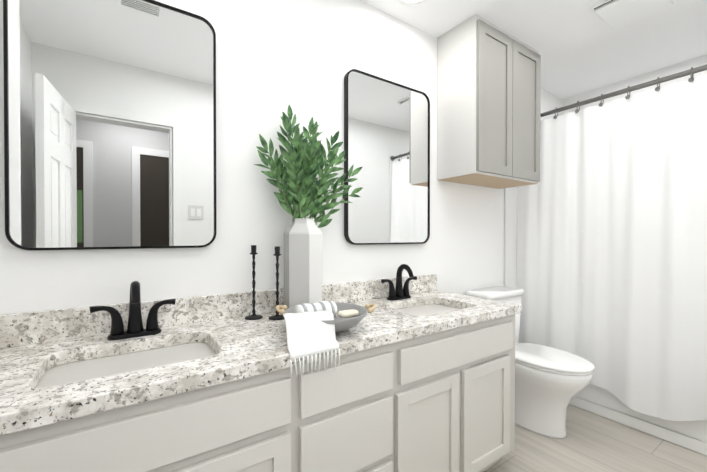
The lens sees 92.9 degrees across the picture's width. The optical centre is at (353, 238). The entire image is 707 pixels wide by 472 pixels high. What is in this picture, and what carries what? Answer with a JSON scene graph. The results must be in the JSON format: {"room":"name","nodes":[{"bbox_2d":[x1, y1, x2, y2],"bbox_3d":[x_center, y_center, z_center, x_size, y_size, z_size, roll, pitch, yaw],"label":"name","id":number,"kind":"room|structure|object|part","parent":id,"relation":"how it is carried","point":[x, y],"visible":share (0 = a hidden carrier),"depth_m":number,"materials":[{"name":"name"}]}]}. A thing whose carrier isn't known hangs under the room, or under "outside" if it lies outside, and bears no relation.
{"room":"bathroom","nodes":[
{"label":"bathroom","id":0,"kind":"room"},
{"bbox_2d":[0,274,435,347],"bbox_3d":[-0.304,0.280,1.564,2.002,0.102,0.020,0,1,-34],"label":"backsplash","id":1,"kind":"structure","parent":0,"relation":"attached to","point":[38,327],"depth_m":1.33,"materials":[{"name":"stone"}]},
{"bbox_2d":[0,0,562,314],"bbox_3d":[0.312,-0.056,2.070,4.070,2.440,0.120,0,1,-34],"label":"wall","id":2,"kind":"structure","parent":0,"point":[276,58],"depth_m":1.53,"materials":[{"name":"paint"}]},
{"bbox_2d":[3,0,215,249],"bbox_3d":[-0.817,-0.422,1.203,0.610,0.915,0.028,0,1,-34],"label":"mirror","id":3,"kind":"object","parent":2,"relation":"attached to","point":[109,124],"visible":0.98,"depth_m":1.17,"materials":[{"name":"clear glass"}]},
{"bbox_2d":[344,69,429,244],"bbox_3d":[0.210,-0.427,1.905,0.610,0.915,0.028,0,1,-34],"label":"mirror","id":4,"kind":"object","parent":2,"relation":"attached to","point":[387,135],"visible":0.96,"depth_m":1.88,"materials":[{"name":"clear glass"}]},
{"bbox_2d":[437,14,540,188],"bbox_3d":[0.903,-0.825,2.209,0.690,0.901,0.302,0,1,-34],"label":"upper cabinet","id":5,"kind":"object","parent":2,"relation":"attached to","point":[488,100],"visible":1,"depth_m":2.04,"materials":[{"name":"paint"}]},
{"bbox_2d":[506,187,517,287],"bbox_3d":[1.983,-0.117,2.194,0.930,1.680,1.559,0,1,-34],"label":"wall panels","id":6,"kind":"object","parent":2,"relation":"attached to","point":[511,229],"visible":0.05,"depth_m":2.62,"materials":[{"name":"white paint"}]},
{"bbox_2d":[504,188,505,286],"bbox_3d":[1.158,-0.120,2.569,0.014,1.680,0.008,0,1,-34],"label":"trim","id":7,"kind":"structure","parent":6,"relation":"attached to","point":[505,237],"depth_m":2.56,"materials":[{"name":"white paint"}]},
{"bbox_2d":[359,0,706,98],"bbox_3d":[1.114,-1.307,0.887,4.070,0.080,2.960,0,1,-34],"label":"ceiling","id":8,"kind":"structure","parent":0,"point":[580,46],"depth_m":2.08,"materials":[{"name":"paint"}]},
{"bbox_2d":[399,0,426,5],"bbox_3d":[0.315,-1.270,1.747,0.170,0.008,0.170,0,1,-34],"label":"recessed light","id":9,"kind":"object","parent":8,"relation":"in","point":[411,2],"visible":1,"depth_m":1.80,"materials":[{"name":"paint"}]},
{"bbox_2d":[589,0,676,28],"bbox_3d":[1.512,-1.264,1.820,0.330,0.020,0.290,0,1,-34],"label":"ceiling vent","id":10,"kind":"object","parent":8,"relation":"in","point":[613,14],"visible":0.96,"depth_m":1.84,"materials":[{"name":"paint"}]},
{"bbox_2d":[484,404,706,471],"bbox_3d":[1.114,1.203,0.907,4.070,0.060,2.960,0,1,-34],"label":"floor","id":11,"kind":"structure","parent":0,"point":[591,442],"depth_m":1.83,"materials":[{"name":"tile"}]},
{"bbox_2d":[0,312,521,471],"bbox_3d":[-0.153,0.771,1.349,2.000,0.794,0.552,0,1,-34],"label":"bathroom vanity","id":12,"kind":"object","parent":11,"relation":"on","point":[421,378],"depth_m":1.06,"materials":[{"name":"paint"}]},
{"bbox_2d":[0,288,521,427],"bbox_3d":[-0.146,0.353,1.346,2.017,0.040,0.560,0,1,-34],"label":"countertop","id":13,"kind":"structure","parent":12,"relation":"on","point":[239,345],"depth_m":1.01,"materials":[{"name":"stone"}]},
{"bbox_2d":[44,340,211,383],"bbox_3d":[-0.637,0.441,0.989,0.450,0.154,0.320,0,1,-34],"label":"sink","id":14,"kind":"object","parent":13,"relation":"in","point":[155,353],"depth_m":1.05,"materials":[{"name":"white ceramic"}]},
{"bbox_2d":[88,281,175,339],"bbox_3d":[-0.733,0.238,1.129,0.249,0.193,0.138,0,1,-34],"label":"faucet","id":15,"kind":"object","parent":13,"relation":"on","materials":[{"name":"black metal"}]},
{"bbox_2d":[245,245,262,319],"bbox_3d":[-0.418,0.180,1.409,0.072,0.305,0.072,0,1,-34],"label":"candlestick","id":16,"kind":"object","parent":13,"relation":"on","point":[253,316],"visible":1,"depth_m":1.40,"materials":[{"name":"black metal"}]},
{"bbox_2d":[269,246,284,319],"bbox_3d":[-0.318,0.182,1.404,0.072,0.300,0.072,0,1,-34],"label":"candlestick","id":17,"kind":"object","parent":13,"relation":"on","point":[277,254],"visible":0.94,"depth_m":1.40,"materials":[{"name":"black metal"}]},
{"bbox_2d":[254,105,362,307],"bbox_3d":[-0.177,-0.136,1.507,0.547,0.935,0.206,0,1,-34],"label":"vase","id":18,"kind":"object","parent":13,"relation":"on","point":[302,259],"visible":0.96,"depth_m":1.45,"materials":[{"name":"green plant"}]},
{"bbox_2d":[285,302,366,332],"bbox_3d":[-0.100,0.298,1.240,0.306,0.070,0.306,0,1,-34],"label":"bowl","id":19,"kind":"object","parent":13,"relation":"on","point":[341,324],"visible":0.42,"depth_m":1.18,"materials":[{"name":"grey ceramic"}]},
{"bbox_2d":[283,310,338,359],"bbox_3d":[-0.143,0.297,1.077,0.190,0.104,0.140,0,1,-34],"label":"towel","id":20,"kind":"object","parent":19,"relation":"on","point":[310,333],"visible":1,"depth_m":1.05,"materials":[{"name":"fabric"}]},
{"bbox_2d":[290,349,339,377],"bbox_3d":[-0.112,0.378,1.010,0.170,0.063,0.006,0,1,-34],"label":"tassels","id":21,"kind":"object","parent":20,"relation":"attached to","point":[315,362],"visible":0.96,"depth_m":1.01,"materials":[{"name":"fabric"}]},
{"bbox_2d":[294,301,336,317],"bbox_3d":[-0.142,0.275,1.265,0.150,0.070,0.072,0,1,-34],"label":"towel","id":22,"kind":"object","parent":19,"relation":"in","point":[298,308],"visible":0.5,"depth_m":1.25,"materials":[{"name":"fabric"}]},
{"bbox_2d":[299,304,311,311],"bbox_3d":[-0.188,0.275,1.234,0.012,0.070,0.071,0,1,-34],"label":"stripe","id":23,"kind":"object","parent":22,"relation":"attached to","point":[303,305],"depth_m":1.22,"materials":[{"name":"white fabric"}]},
{"bbox_2d":[330,302,334,314],"bbox_3d":[-0.095,0.275,1.297,0.012,0.064,0.066,0,1,-34],"label":"stripe","id":24,"kind":"object","parent":22,"relation":"attached to","point":[333,311],"depth_m":1.27,"materials":[{"name":"white fabric"}]},
{"bbox_2d":[276,304,375,314],"bbox_3d":[-0.100,0.257,1.239,0.369,0.026,0.089,0,0,-4],"label":"handle","id":25,"kind":"object","parent":19,"relation":"attached to","point":[284,308],"visible":1,"depth_m":1.22,"materials":[{"name":"wood"}]},
{"bbox_2d":[338,309,358,317],"bbox_3d":[-0.018,0.283,1.271,0.080,0.020,0.050,0,1,-34],"label":"soap","id":26,"kind":"object","parent":19,"relation":"in","point":[350,313],"visible":0.98,"depth_m":1.25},
{"bbox_2d":[380,264,419,299],"bbox_3d":[0.274,0.233,1.818,0.249,0.193,0.138,0,1,-34],"label":"faucet","id":27,"kind":"object","parent":13,"relation":"on","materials":[{"name":"black metal"}]},
{"bbox_2d":[400,300,459,315],"bbox_3d":[0.370,0.435,1.678,0.450,0.154,0.320,0,1,-34],"label":"sink","id":28,"kind":"object","parent":13,"relation":"in","point":[433,305],"depth_m":1.80,"materials":[{"name":"white ceramic"}]},
{"bbox_2d":[466,286,594,438],"bbox_3d":[1.107,0.758,2.116,0.428,0.809,0.688,0,1,-34],"label":"toilet","id":29,"kind":"object","parent":11,"relation":"on","point":[550,382],"visible":0.62,"depth_m":1.97,"materials":[{"name":"ceramic"}]},
{"bbox_3d":[0.978,0.552,2.315,0.415,0.400,0.210,0,1,-34],"label":"tank","id":30,"kind":"part","parent":29,"relation":"part of","materials":[{"name":"ceramic"}]},
{"bbox_3d":[1.173,0.721,2.031,0.374,0.038,0.475,0,1,-34],"label":"seat","id":31,"kind":"part","parent":29,"relation":"part of","materials":[{"name":"ceramic"}]},
{"bbox_2d":[569,383,706,455],"bbox_3d":[2.049,0.947,2.247,0.768,0.441,1.568,0,1,-34],"label":"tub","id":32,"kind":"object","parent":11,"relation":"on","point":[607,404],"visible":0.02,"depth_m":2.02,"materials":[{"name":"ceramic"}]},
{"bbox_2d":[516,64,706,420],"bbox_3d":[1.714,0.038,2.012,0.116,1.973,1.556,0,1,-34],"label":"shower curtain","id":33,"kind":"object","parent":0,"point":[611,278],"visible":0.83,"depth_m":2.05,"materials":[{"name":"white fabric"}]},
{"bbox_3d":[1.740,-0.921,2.021,0.056,0.056,1.554,0,1,-34],"label":"rod","id":34,"kind":"part","parent":33,"relation":"part of","materials":[{"name":"silver metal"}]},
{"bbox_2d":[563,54,706,113],"bbox_3d":[2.417,-0.060,2.491,0.120,2.440,1.560,0,1,-34],"label":"wall","id":35,"kind":"structure","parent":0,"point":[666,71],"depth_m":2.63,"materials":[{"name":"paint"}]}
]}

